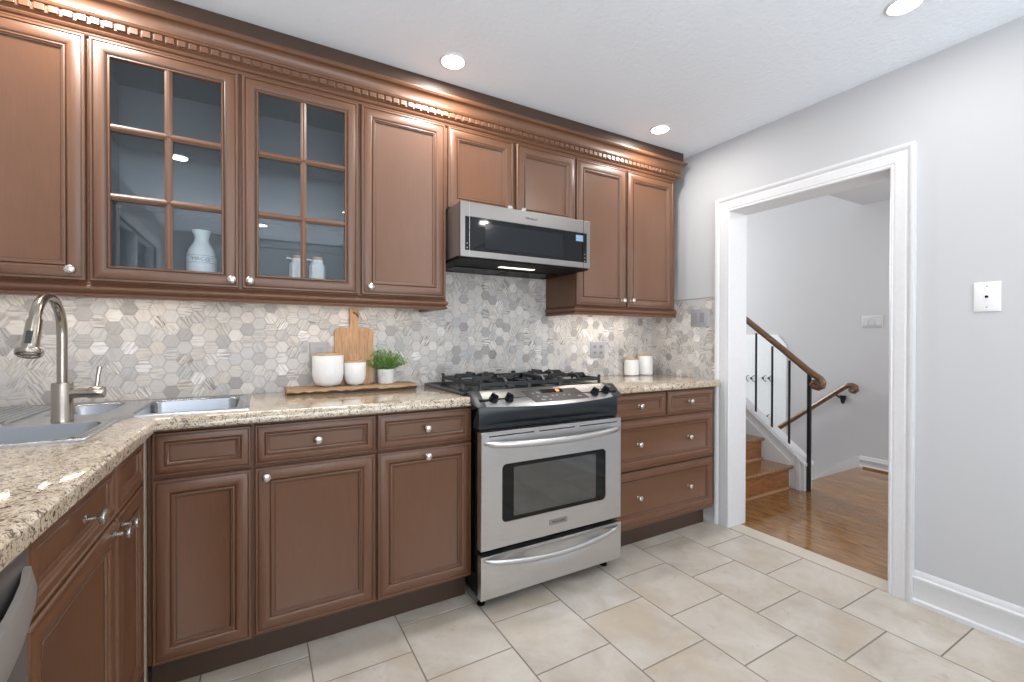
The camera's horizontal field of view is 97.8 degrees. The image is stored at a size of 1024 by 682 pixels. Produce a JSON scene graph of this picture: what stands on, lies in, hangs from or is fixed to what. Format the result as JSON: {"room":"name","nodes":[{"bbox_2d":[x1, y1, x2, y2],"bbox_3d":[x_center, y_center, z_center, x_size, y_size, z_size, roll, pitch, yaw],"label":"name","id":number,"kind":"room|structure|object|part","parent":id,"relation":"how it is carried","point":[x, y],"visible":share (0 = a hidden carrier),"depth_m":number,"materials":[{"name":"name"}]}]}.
{"room":"kitchen","nodes":[
{"label":"kitchen","id":0,"kind":"room"},
{"bbox_2d":[87,37,360,616],"bbox_3d":[-0.541,-0.047,2.484,3.560,2.400,0.120,0,0,-30],"label":"wall","id":1,"kind":"structure","parent":0,"point":[87,37],"depth_m":1.86,"materials":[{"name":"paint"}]},
{"bbox_2d":[0,14,88,281],"bbox_3d":[-1.702,-0.625,1.544,0.415,0.844,0.342,0,0,-30],"label":"upper cabinet","id":2,"kind":"object","parent":1,"relation":"attached to","point":[44,69],"visible":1,"depth_m":1.48,"materials":[{"name":"brown wood"}]},
{"bbox_3d":[-1.480,-0.240,1.495,0.029,0.029,0.032,0,0,-30],"label":"knob","id":3,"kind":"part","parent":2,"relation":"part of","materials":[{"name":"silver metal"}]},
{"bbox_2d":[88,36,358,294],"bbox_3d":[-1.131,-0.626,1.868,0.897,0.844,0.342,0,0,-30],"label":"upper cabinet","id":4,"kind":"object","parent":1,"relation":"attached to","point":[177,146],"visible":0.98,"depth_m":1.83,"materials":[{"name":"brown wood"}]},
{"bbox_3d":[-1.264,-0.627,1.643,0.438,0.839,0.022,0,0,-30],"label":"glass door","id":5,"kind":"part","parent":4,"relation":"part of","materials":[{"name":"brown wood"}]},
{"bbox_2d":[186,229,216,271],"bbox_3d":[-1.253,-0.338,1.802,0.104,0.212,0.105,0,0,-30],"label":"vase","id":6,"kind":"object","parent":4,"relation":"in","point":[200,256],"visible":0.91,"depth_m":1.77,"materials":[{"name":"white ceramic"}]},
{"bbox_2d":[0,278,447,311],"bbox_3d":[-1.139,-0.180,1.888,1.732,0.052,0.304,0,0,-30],"label":"rail","id":7,"kind":"object","parent":4,"relation":"attached to","point":[8,286],"visible":1,"depth_m":1.70,"materials":[{"name":"brown wood"}]},
{"bbox_2d":[112,131,343,186],"bbox_3d":[-1.150,-0.759,1.900,0.853,0.006,0.243,0,0,-30],"label":"glass shelf","id":8,"kind":"object","parent":4,"relation":"attached to","point":[128,146],"depth_m":1.88,"materials":[{"name":"clear glass"}]},
{"bbox_2d":[112,200,343,237],"bbox_3d":[-1.150,-0.509,1.901,0.853,0.006,0.243,0,0,-30],"label":"glass shelf","id":9,"kind":"object","parent":4,"relation":"attached to","point":[122,210],"depth_m":1.89,"materials":[{"name":"clear glass"}]},
{"bbox_3d":[-1.081,-0.236,1.721,0.029,0.029,0.032,0,0,-30],"label":"knob","id":10,"kind":"part","parent":4,"relation":"part of","materials":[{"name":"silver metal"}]},
{"bbox_3d":[-1.028,-0.236,1.751,0.029,0.029,0.032,0,0,-30],"label":"knob","id":11,"kind":"part","parent":4,"relation":"part of","materials":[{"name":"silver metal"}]},
{"bbox_2d":[286,255,299,276],"bbox_3d":[-0.954,-0.304,1.974,0.072,0.144,0.061,0,0,-7],"label":"jar","id":12,"kind":"object","parent":4,"relation":"in","point":[294,266],"visible":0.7,"depth_m":1.95,"materials":[{"name":"white ceramic"}]},
{"bbox_3d":[-0.872,-0.627,1.865,0.438,0.839,0.022,0,0,-30],"label":"glass door","id":13,"kind":"part","parent":4,"relation":"part of","materials":[{"name":"brown wood"}]},
{"bbox_2d":[307,257,324,278],"bbox_3d":[-0.885,-0.305,2.014,0.072,0.144,0.061,0,0,-7],"label":"jar","id":14,"kind":"object","parent":4,"relation":"in","point":[316,268],"visible":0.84,"depth_m":1.99,"materials":[{"name":"white ceramic"}]},
{"bbox_3d":[-0.879,-0.368,2.014,0.043,0.017,0.043,0,0,-30],"label":"lid","id":15,"kind":"part","parent":14,"relation":"part of","materials":[{"name":"brown wood"}]},
{"bbox_2d":[0,272,651,406],"bbox_3d":[-0.469,-0.202,2.450,3.452,0.888,0.009,0,0,-30],"label":"backsplash","id":16,"kind":"structure","parent":1,"relation":"attached to","point":[144,349],"depth_m":2.08,"materials":[{"name":"tile"}]},
{"bbox_2d":[309,342,327,366],"bbox_3d":[-0.940,0.065,2.174,0.085,0.118,0.012,0,0,-30],"label":"wall outlet","id":17,"kind":"object","parent":16,"relation":"attached to","point":[314,347],"visible":0.5,"depth_m":2.17,"materials":[{"name":"grey plastic"}]},
{"bbox_2d":[590,342,604,357],"bbox_3d":[0.584,0.061,3.039,0.124,0.109,0.009,0,0,-30],"label":"wall outlet","id":18,"kind":"object","parent":16,"relation":"attached to","point":[597,349],"visible":1,"depth_m":3.04,"materials":[{"name":"grey plastic"}]},
{"bbox_2d":[0,0,687,183],"bbox_3d":[-0.399,-1.147,2.274,3.404,0.194,0.352,0,0,-30],"label":"crown molding","id":19,"kind":"structure","parent":1,"relation":"attached to","point":[172,28],"depth_m":1.89,"materials":[{"name":"brown wood"}]},
{"bbox_2d":[359,104,445,298],"bbox_3d":[-0.563,-0.627,2.190,0.411,0.844,0.342,0,0,-30],"label":"upper cabinet","id":20,"kind":"object","parent":1,"relation":"attached to","point":[402,158],"visible":0.99,"depth_m":2.07,"materials":[{"name":"brown wood"}]},
{"bbox_3d":[-0.626,-0.241,1.979,0.029,0.029,0.032,0,0,-30],"label":"knob","id":21,"kind":"part","parent":20,"relation":"part of","materials":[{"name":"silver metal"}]},
{"bbox_2d":[446,126,574,218],"bbox_3d":[-0.041,-0.851,2.485,0.787,0.398,0.342,0,0,-30],"label":"upper cabinet","id":22,"kind":"object","parent":1,"relation":"attached to","point":[482,169],"visible":0.59,"depth_m":2.33,"materials":[{"name":"brown wood"}]},
{"bbox_3d":[-0.155,-0.852,2.270,0.365,0.393,0.022,0,0,-30],"label":"door","id":23,"kind":"part","parent":22,"relation":"part of","materials":[{"name":"brown wood"}]},
{"bbox_2d":[446,200,589,278],"bbox_3d":[-0.018,-0.514,2.434,0.760,0.269,0.456,0,0,-30],"label":"microwave","id":24,"kind":"object","parent":22,"relation":"attached to","point":[483,239],"visible":0.98,"depth_m":2.23,"materials":[{"name":"silver metal"}]},
{"bbox_3d":[-0.024,-0.524,2.444,0.760,0.248,0.433,0,0,-30],"label":"casing","id":25,"kind":"part","parent":24,"relation":"part of","materials":[{"name":"silver metal"}]},
{"bbox_3d":[0.088,-0.501,2.248,0.715,0.158,0.018,0,0,-30],"label":"door glass","id":26,"kind":"part","parent":24,"relation":"part of","materials":[{"name":"black glass"}]},
{"bbox_3d":[0.191,-0.852,2.466,0.387,0.393,0.022,0,0,-30],"label":"door","id":27,"kind":"part","parent":22,"relation":"part of","materials":[{"name":"brown wood"}]},
{"bbox_2d":[545,158,676,317],"bbox_3d":[0.665,-0.604,2.886,0.855,0.894,0.342,0,0,-30],"label":"upper cabinet","id":28,"kind":"object","parent":1,"relation":"attached to","point":[630,215],"depth_m":2.74,"materials":[{"name":"brown wood"}]},
{"bbox_3d":[0.535,-0.630,2.663,0.383,0.839,0.022,0,0,-30],"label":"door","id":29,"kind":"part","parent":28,"relation":"part of","materials":[{"name":"brown wood"}]},
{"bbox_3d":[0.655,-0.182,2.905,0.855,0.052,0.304,0,0,-30],"label":"light rail","id":30,"kind":"part","parent":28,"relation":"part of","materials":[{"name":"brown wood"}]},
{"bbox_3d":[0.887,-0.630,2.863,0.407,0.839,0.022,0,0,-30],"label":"door","id":31,"kind":"part","parent":28,"relation":"part of","materials":[{"name":"brown wood"}]},
{"bbox_2d":[141,518,1023,681],"bbox_3d":[0.659,1.206,0.459,3.448,0.080,4.600,0,0,-30],"label":"floor","id":32,"kind":"structure","parent":0,"point":[705,601],"depth_m":1.77,"materials":[{"name":"grey tile"}]},
{"bbox_2d":[0,549,37,681],"bbox_3d":[-0.825,0.731,0.272,0.643,0.868,0.633,0,0,-30],"label":"dishwasher","id":33,"kind":"object","parent":32,"relation":"on","point":[18,585],"visible":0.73,"depth_m":0.62,"materials":[{"name":"silver metal"}]},
{"bbox_2d":[26,468,133,681],"bbox_3d":[-1.110,0.726,0.768,0.635,0.873,0.502,0,0,-30],"label":"base cabinet","id":34,"kind":"object","parent":32,"relation":"on","point":[71,635],"visible":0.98,"depth_m":0.90,"materials":[{"name":"brown wood"}]},
{"bbox_3d":[-0.876,0.369,0.898,0.022,0.142,0.488,0,0,-30],"label":"drawer","id":35,"kind":"part","parent":34,"relation":"part of","materials":[{"name":"brown wood"}]},
{"bbox_3d":[-0.877,0.742,0.901,0.022,0.584,0.488,0,0,-30],"label":"door","id":36,"kind":"part","parent":34,"relation":"part of","materials":[{"name":"brown wood"}]},
{"bbox_3d":[-0.850,0.362,0.913,0.038,0.033,0.033,0,0,-30],"label":"knob","id":37,"kind":"part","parent":34,"relation":"part of","materials":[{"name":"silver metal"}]},
{"bbox_3d":[-0.952,0.470,1.093,0.038,0.033,0.033,0,0,-30],"label":"knob","id":38,"kind":"part","parent":34,"relation":"part of","materials":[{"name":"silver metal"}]},
{"bbox_2d":[112,441,146,681],"bbox_3d":[-1.315,0.723,1.129,0.635,0.873,0.329,0,0,-30],"label":"base cabinet","id":39,"kind":"object","parent":32,"relation":"on","point":[130,472],"depth_m":1.28,"materials":[{"name":"brown wood"}]},
{"bbox_3d":[-1.075,0.366,1.249,0.022,0.142,0.291,0,0,-30],"label":"drawer","id":40,"kind":"part","parent":39,"relation":"part of","materials":[{"name":"brown wood"}]},
{"bbox_3d":[-0.990,0.474,1.161,0.038,0.033,0.033,0,0,-30],"label":"knob","id":41,"kind":"part","parent":39,"relation":"part of","materials":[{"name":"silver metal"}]},
{"bbox_3d":[-1.150,0.692,1.399,0.004,0.813,0.022,0,0,-30],"label":"corner filler","id":42,"kind":"part","parent":39,"relation":"part of","materials":[{"name":"brown wood"}]},
{"bbox_2d":[147,423,253,681],"bbox_3d":[-1.167,0.720,1.726,0.292,0.873,0.566,0,0,-30],"label":"base cabinet","id":43,"kind":"object","parent":32,"relation":"on","point":[200,480],"visible":0.95,"depth_m":1.49,"materials":[{"name":"brown wood"}]},
{"bbox_3d":[-1.029,0.365,1.490,0.274,0.142,0.022,0,0,-30],"label":"drawer","id":44,"kind":"part","parent":43,"relation":"part of","materials":[{"name":"brown wood"}]},
{"bbox_2d":[253,413,375,657],"bbox_3d":[-0.848,0.720,1.888,0.422,0.873,0.597,0,0,-30],"label":"base cabinet","id":45,"kind":"object","parent":32,"relation":"on","point":[314,480],"visible":1,"depth_m":1.66,"materials":[{"name":"brown wood"}]},
{"bbox_3d":[-0.857,0.476,1.557,0.029,0.029,0.032,0,0,-30],"label":"knob","id":46,"kind":"part","parent":45,"relation":"part of","materials":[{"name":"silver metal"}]},
{"bbox_3d":[-0.722,0.365,1.664,0.412,0.142,0.022,0,0,-30],"label":"drawer","id":47,"kind":"part","parent":45,"relation":"part of","materials":[{"name":"brown wood"}]},
{"bbox_3d":[-0.713,0.364,1.643,0.029,0.029,0.032,0,0,-30],"label":"knob","id":48,"kind":"part","parent":45,"relation":"part of","materials":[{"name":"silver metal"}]},
{"bbox_2d":[372,406,470,621],"bbox_3d":[-0.485,0.719,2.094,0.414,0.873,0.597,0,0,-30],"label":"base cabinet","id":49,"kind":"object","parent":32,"relation":"on","point":[423,457],"visible":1,"depth_m":1.87,"materials":[{"name":"brown wood"}]},
{"bbox_2d":[0,385,470,570],"bbox_3d":[-0.699,0.266,1.121,1.737,0.038,2.081,0,0,-30],"label":"countertop","id":50,"kind":"structure","parent":49,"relation":"on","point":[39,484],"depth_m":1.02,"materials":[{"name":"stone"}]},
{"bbox_2d":[14,293,105,421],"bbox_3d":[-1.270,0.052,1.265,0.124,0.376,0.274,0,0,-30],"label":"kitchen faucet","id":51,"kind":"object","parent":50,"relation":"on","point":[63,392],"visible":1,"depth_m":1.32,"materials":[{"name":"silver metal"}]},
{"bbox_3d":[-1.308,-0.003,1.261,0.025,0.265,0.216,0,0,-30],"label":"spout","id":52,"kind":"part","parent":51,"relation":"part of","materials":[{"name":"silver metal"}]},
{"bbox_3d":[-1.306,0.129,1.373,0.082,0.098,0.039,0,0,-30],"label":"lever","id":53,"kind":"part","parent":51,"relation":"part of","materials":[{"name":"silver metal"}]},
{"bbox_2d":[0,394,250,449],"bbox_3d":[-1.308,0.321,1.424,0.809,0.178,0.820,0,0,-30],"label":"sink","id":54,"kind":"object","parent":50,"relation":"in","point":[29,425],"visible":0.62,"depth_m":1.45,"materials":[{"name":"metal"}]},
{"bbox_3d":[-1.331,0.326,1.131,0.400,0.170,0.273,0,0,-30],"label":"bowl","id":55,"kind":"part","parent":54,"relation":"part of","materials":[{"name":"metal"}]},
{"bbox_3d":[-1.486,0.283,1.565,0.160,0.090,0.300,0,0,-30],"label":"bowl","id":56,"kind":"part","parent":54,"relation":"part of","materials":[{"name":"metal"}]},
{"bbox_3d":[-1.203,0.323,1.681,0.300,0.170,0.372,0,0,-30],"label":"bowl","id":57,"kind":"part","parent":54,"relation":"part of","materials":[{"name":"metal"}]},
{"bbox_2d":[285,381,416,394],"bbox_3d":[-0.773,0.228,2.180,0.592,0.024,0.158,0,0,-30],"label":"serving board","id":58,"kind":"object","parent":50,"relation":"on","point":[295,390],"visible":0.93,"depth_m":2.12,"materials":[{"name":"brown wood"}]},
{"bbox_2d":[312,353,343,386],"bbox_3d":[-0.878,0.138,2.129,0.140,0.156,0.140,0,0,-30],"label":"canister","id":59,"kind":"object","parent":58,"relation":"on","point":[327,368],"visible":1,"depth_m":2.07,"materials":[{"name":"white ceramic"}]},
{"bbox_3d":[-0.878,0.066,2.129,0.138,0.012,0.138,0,0,-30],"label":"lid","id":60,"kind":"part","parent":59,"relation":"part of","materials":[{"name":"brown wood"}]},
{"bbox_2d":[334,308,373,384],"bbox_3d":[-0.791,0.026,2.238,0.184,0.378,0.036,0,0,-30],"label":"cutting board","id":61,"kind":"object","parent":58,"relation":"on","point":[355,343],"visible":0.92,"depth_m":2.24,"materials":[{"name":"brown wood"}]},
{"bbox_2d":[344,360,365,384],"bbox_3d":[-0.769,0.156,2.187,0.102,0.120,0.102,0,0,-30],"label":"canister","id":62,"kind":"object","parent":58,"relation":"on","point":[354,370],"visible":1,"depth_m":2.15,"materials":[{"name":"white ceramic"}]},
{"bbox_3d":[-0.769,0.102,2.186,0.100,0.012,0.100,0,0,-30],"label":"lid","id":63,"kind":"part","parent":62,"relation":"part of","materials":[{"name":"brown wood"}]},
{"bbox_2d":[365,349,409,383],"bbox_3d":[-0.631,0.124,2.266,0.264,0.184,0.146,0,0,-30],"label":"potted plant","id":64,"kind":"object","parent":58,"relation":"on","point":[385,370],"visible":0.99,"depth_m":2.26,"materials":[{"name":"green plant"}]},
{"bbox_3d":[-0.648,0.179,2.292,0.084,0.073,0.084,0,0,-30],"label":"pot","id":65,"kind":"part","parent":64,"relation":"part of","materials":[{"name":"ceramic"}]},
{"bbox_3d":[-0.359,0.364,1.870,0.405,0.142,0.022,0,0,-30],"label":"drawer","id":66,"kind":"part","parent":49,"relation":"part of","materials":[{"name":"brown wood"}]},
{"bbox_3d":[-0.348,0.363,1.850,0.029,0.029,0.032,0,0,-30],"label":"knob","id":67,"kind":"part","parent":49,"relation":"part of","materials":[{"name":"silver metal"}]},
{"bbox_3d":[-0.346,0.477,1.847,0.029,0.029,0.032,0,0,-30],"label":"knob","id":68,"kind":"part","parent":49,"relation":"part of","materials":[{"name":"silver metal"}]},
{"bbox_2d":[424,369,621,606],"bbox_3d":[0.069,0.663,2.322,0.851,0.984,0.727,0,0,-30],"label":"gas range","id":69,"kind":"object","parent":32,"relation":"on","point":[546,449],"visible":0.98,"depth_m":2.03,"materials":[{"name":"silver metal"}]},
{"bbox_3d":[-0.080,0.246,1.944,0.043,0.045,0.043,0,0,-6],"label":"knob","id":70,"kind":"part","parent":69,"relation":"part of","materials":[{"name":"black plastic"}]},
{"bbox_3d":[-0.083,0.227,2.193,0.114,0.010,0.114,0,0,-30],"label":"burner","id":71,"kind":"part","parent":69,"relation":"part of","materials":[{"name":"black metal"}]},
{"bbox_3d":[-0.011,0.248,1.971,0.043,0.045,0.046,0,0,-30],"label":"knob","id":72,"kind":"part","parent":69,"relation":"part of","materials":[{"name":"black plastic"}]},
{"bbox_2d":[424,377,594,395],"bbox_3d":[0.018,0.234,2.392,0.834,0.013,0.550,0,0,-30],"label":"cooktop","id":73,"kind":"object","parent":69,"relation":"in","point":[462,389],"depth_m":2.23,"materials":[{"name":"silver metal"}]},
{"bbox_3d":[0.186,0.258,2.105,0.712,0.076,0.147,0,0,-30],"label":"control panel","id":74,"kind":"part","parent":69,"relation":"part of","materials":[{"name":"silver metal"}]},
{"bbox_3d":[0.201,0.636,2.074,0.780,0.501,0.036,0,0,-30],"label":"oven door","id":75,"kind":"part","parent":69,"relation":"part of","materials":[{"name":"silver metal"}]},
{"bbox_3d":[0.201,1.001,2.075,0.780,0.183,0.034,0,0,-30],"label":"storage drawer","id":76,"kind":"part","parent":69,"relation":"part of","materials":[{"name":"silver metal"}]},
{"bbox_3d":[0.223,0.945,2.039,0.750,0.049,0.052,0,0,-30],"label":"drawer handle","id":77,"kind":"part","parent":69,"relation":"part of","materials":[{"name":"silver metal"}]},
{"bbox_3d":[0.227,0.441,2.031,0.752,0.039,0.067,0,0,-30],"label":"door handle","id":78,"kind":"part","parent":69,"relation":"part of","materials":[{"name":"silver metal"}]},
{"bbox_3d":[0.211,0.254,2.105,0.350,0.047,0.080,0,0,-30],"label":"touch panel","id":79,"kind":"part","parent":69,"relation":"part of","materials":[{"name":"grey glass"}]},
{"bbox_3d":[0.408,0.248,2.211,0.042,0.045,0.043,0,0,-6],"label":"knob","id":80,"kind":"part","parent":69,"relation":"part of","materials":[{"name":"black plastic"}]},
{"bbox_3d":[0.471,0.245,2.258,0.043,0.045,0.043,0,0,-7],"label":"knob","id":81,"kind":"part","parent":69,"relation":"part of","materials":[{"name":"black plastic"}]},
{"bbox_2d":[615,387,713,545],"bbox_3d":[0.757,0.717,2.801,0.859,0.873,0.592,0,0,-30],"label":"base cabinet","id":82,"kind":"object","parent":32,"relation":"on","point":[667,435],"visible":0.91,"depth_m":2.58,"materials":[{"name":"brown wood"}]},
{"bbox_3d":[0.699,0.358,2.470,0.423,0.134,0.022,0,0,-30],"label":"drawer","id":83,"kind":"part","parent":82,"relation":"part of","materials":[{"name":"brown wood"}]},
{"bbox_2d":[565,373,720,393],"bbox_3d":[0.780,0.259,2.813,0.919,0.038,0.595,0,0,-30],"label":"countertop","id":84,"kind":"structure","parent":82,"relation":"on","point":[625,384],"depth_m":2.65,"materials":[{"name":"stone"}]},
{"bbox_2d":[624,358,638,374],"bbox_3d":[0.836,0.180,3.121,0.100,0.114,0.100,0,0,-30],"label":"canister","id":85,"kind":"object","parent":84,"relation":"on","point":[631,365],"visible":1,"depth_m":3.08,"materials":[{"name":"white ceramic"}]},
{"bbox_2d":[637,354,652,374],"bbox_3d":[0.949,0.167,3.182,0.104,0.140,0.104,0,0,-30],"label":"canister","id":86,"kind":"object","parent":84,"relation":"on","point":[645,360],"visible":0.98,"depth_m":3.14,"materials":[{"name":"white ceramic"}]},
{"bbox_3d":[0.882,0.867,2.577,0.846,0.297,0.022,0,0,-30],"label":"drawer","id":87,"kind":"part","parent":82,"relation":"part of","materials":[{"name":"brown wood"}]},
{"bbox_3d":[0.883,0.572,2.575,0.846,0.273,0.022,0,0,-30],"label":"drawer","id":88,"kind":"part","parent":82,"relation":"part of","materials":[{"name":"brown wood"}]},
{"bbox_3d":[1.072,0.358,2.681,0.411,0.134,0.022,0,0,-30],"label":"drawer","id":89,"kind":"part","parent":82,"relation":"part of","materials":[{"name":"brown wood"}]},
{"bbox_2d":[175,0,1023,204],"bbox_3d":[1.002,-1.785,2.129,5.900,1.115,7.400,0,0,-30],"label":"ceiling","id":90,"kind":"structure","parent":0,"point":[715,72],"depth_m":1.88,"materials":[{"name":"paint"}]},
{"bbox_2d":[439,52,465,69],"bbox_3d":[-0.262,-1.240,1.982,0.120,0.007,0.120,0,0,-30],"label":"recessed light","id":91,"kind":"object","parent":90,"relation":"in","point":[452,61],"visible":1,"depth_m":1.98,"materials":[{"name":"white paint"}]},
{"bbox_2d":[649,124,670,133],"bbox_3d":[0.870,-1.242,2.622,0.120,0.007,0.120,0,0,-30],"label":"recessed light","id":92,"kind":"object","parent":90,"relation":"in","point":[661,128],"visible":1,"depth_m":2.61,"materials":[{"name":"white paint"}]},
{"bbox_2d":[884,0,924,15],"bbox_3d":[1.444,-1.235,1.640,0.120,0.007,0.120,0,0,-30],"label":"recessed light","id":93,"kind":"object","parent":90,"relation":"in","point":[896,7],"visible":1,"depth_m":1.65,"materials":[{"name":"white paint"}]},
{"bbox_2d":[741,467,887,580],"bbox_3d":[2.447,1.229,3.197,2.140,0.150,4.800,0,0,-30],"label":"floor","id":94,"kind":"structure","parent":0,"point":[843,518],"depth_m":2.92,"materials":[{"name":"brown wood"}]},
{"bbox_2d":[745,434,793,500],"bbox_3d":[1.404,0.525,3.940,0.938,1.246,1.585,0,0,-30],"label":"staircase","id":95,"kind":"structure","parent":94,"relation":"on","point":[764,477],"depth_m":3.42,"materials":[{"name":"brown wood"}]},
{"bbox_3d":[1.666,0.966,3.461,0.920,0.014,0.012,0,0,-30],"label":"shoe moulding","id":96,"kind":"part","parent":95,"relation":"part of","materials":[{"name":"brown wood"}]},
{"bbox_3d":[1.775,1.145,3.268,0.920,0.014,0.012,0,0,-30],"label":"shoe moulding","id":97,"kind":"part","parent":95,"relation":"part of","materials":[{"name":"brown wood"}]},
{"bbox_2d":[746,316,826,491],"bbox_3d":[1.906,0.030,4.078,0.060,2.237,1.750,0,0,-30],"label":"stair railing","id":98,"kind":"object","parent":94,"relation":"on","point":[819,383],"visible":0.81,"depth_m":3.51,"materials":[{"name":"brown wood"}]},
{"bbox_3d":[1.907,-0.358,4.076,0.060,1.461,1.750,0,0,-30],"label":"handrail","id":99,"kind":"part","parent":98,"relation":"part of","materials":[{"name":"brown wood"}]},
{"bbox_3d":[2.279,0.700,3.422,0.024,0.905,0.024,0,0,-30],"label":"newel post","id":100,"kind":"part","parent":98,"relation":"part of","materials":[{"name":"black metal"}]},
{"bbox_2d":[746,195,889,477],"bbox_3d":[3.177,0.250,4.179,0.100,5.000,5.800,0,0,-30],"label":"wall","id":101,"kind":"structure","parent":0,"point":[818,266],"depth_m":4.29,"materials":[{"name":"paint"}]},
{"bbox_2d":[746,335,786,433],"bbox_3d":[2.348,0.985,5.529,0.012,2.112,2.042,0,0,-30],"label":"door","id":102,"kind":"structure","parent":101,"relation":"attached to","point":[763,346],"depth_m":4.80,"materials":[{"name":"white wood"}]},
{"bbox_2d":[777,383,858,429],"bbox_3d":[2.958,0.665,4.363,0.100,0.570,0.758,0,0,-30],"label":"wall handrail","id":103,"kind":"object","parent":101,"relation":"attached to","point":[850,386],"visible":0.96,"depth_m":4.20,"materials":[{"name":"brown wood"}]},
{"bbox_2d":[862,315,882,327],"bbox_3d":[3.219,-0.174,3.991,0.012,0.106,0.156,0,0,-30],"label":"light switch","id":104,"kind":"object","parent":101,"relation":"attached to","point":[877,320],"visible":1,"depth_m":3.98,"materials":[{"name":"plastic"}]},
{"bbox_2d":[859,456,887,471],"bbox_3d":[3.862,1.106,2.849,0.022,0.105,2.800,0,0,-30],"label":"baseboard","id":105,"kind":"structure","parent":101,"relation":"attached to","point":[868,462],"depth_m":3.97,"materials":[{"name":"white paint"}]},
{"bbox_2d":[863,467,887,473],"bbox_3d":[3.855,1.151,2.828,0.012,0.014,2.770,0,0,-30],"label":"trim","id":106,"kind":"structure","parent":101,"relation":"attached to","point":[863,467],"depth_m":3.95,"materials":[{"name":"brown wood"}]},
{"bbox_2d":[674,16,1023,607],"bbox_3d":[2.198,-0.036,1.393,0.130,2.400,4.720,0,0,-30],"label":"wall","id":107,"kind":"structure","parent":0,"point":[962,103],"depth_m":1.87,"materials":[{"name":"grey paint"}]},
{"bbox_2d":[652,297,714,378],"bbox_3d":[1.169,-0.020,3.070,0.009,0.521,0.546,0,0,-30],"label":"backsplash","id":108,"kind":"structure","parent":107,"relation":"attached to","point":[679,348],"depth_m":3.05,"materials":[{"name":"tile"}]},
{"bbox_2d":[691,308,707,326],"bbox_3d":[1.230,-0.152,2.941,0.012,0.118,0.126,0,0,-30],"label":"light switch","id":109,"kind":"object","parent":108,"relation":"attached to","point":[699,317],"visible":1,"depth_m":2.93,"materials":[{"name":"grey plastic"}]},
{"bbox_2d":[703,498,713,522],"bbox_3d":[1.161,1.080,3.072,0.022,0.145,0.546,0,0,-30],"label":"baseboard","id":110,"kind":"structure","parent":107,"relation":"attached to","point":[708,513],"depth_m":2.86,"materials":[{"name":"white paint"}]},
{"bbox_2d":[729,524,887,592],"bbox_3d":[1.585,1.165,2.434,0.113,0.023,0.802,0,0,-30],"label":"threshold","id":111,"kind":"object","parent":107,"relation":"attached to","point":[876,582],"depth_m":2.37,"materials":[{"name":"stone"}]},
{"bbox_2d":[730,170,889,526],"bbox_3d":[1.616,0.176,2.446,0.156,1.962,0.826,0,0,-30],"label":"trim","id":112,"kind":"structure","parent":107,"relation":"attached to","point":[739,217],"depth_m":2.78,"materials":[{"name":"white paint"}]},
{"bbox_2d":[714,140,916,602],"bbox_3d":[1.536,0.137,2.400,0.030,2.041,0.983,0,0,-30],"label":"trim","id":113,"kind":"structure","parent":107,"relation":"attached to","point":[901,160],"depth_m":2.03,"materials":[{"name":"white paint"}]},
{"bbox_2d":[912,569,1023,647],"bbox_3d":[2.532,1.096,0.653,0.022,0.145,3.051,0,0,-30],"label":"baseboard","id":114,"kind":"structure","parent":107,"relation":"attached to","point":[993,616],"depth_m":1.82,"materials":[{"name":"white paint"}]},
{"bbox_2d":[973,281,1000,311],"bbox_3d":[1.896,-0.177,1.782,0.012,0.118,0.077,0,0,-30],"label":"outlet","id":115,"kind":"object","parent":107,"relation":"attached to","point":[987,295],"visible":1,"depth_m":1.78,"materials":[{"name":"white plastic"}]},
{"bbox_3d":[1.983,1.993,5.123,1.050,1.699,3.000,0,0,-30],"label":"wall","id":116,"kind":"structure","parent":0,"visible":0},
{"bbox_2d":[812,456,859,479],"bbox_3d":[2.755,1.795,4.812,0.014,1.500,1.700,0,0,-30],"label":"trim","id":117,"kind":"structure","parent":116,"relation":"attached to","point":[854,462],"depth_m":4.18,"materials":[{"name":"white paint"}]},
{"bbox_3d":[2.316,1.991,4.522,1.036,1.310,1.595,0,0,-30],"label":"stairs","id":118,"kind":"structure","parent":0,"visible":0},
{"bbox_2d":[746,397,813,490],"bbox_3d":[1.852,1.094,4.203,0.136,3.107,1.762,0,0,-30],"label":"trim","id":119,"kind":"structure","parent":118,"relation":"attached to","point":[775,447],"depth_m":3.60,"materials":[{"name":"white paint"}]}
]}

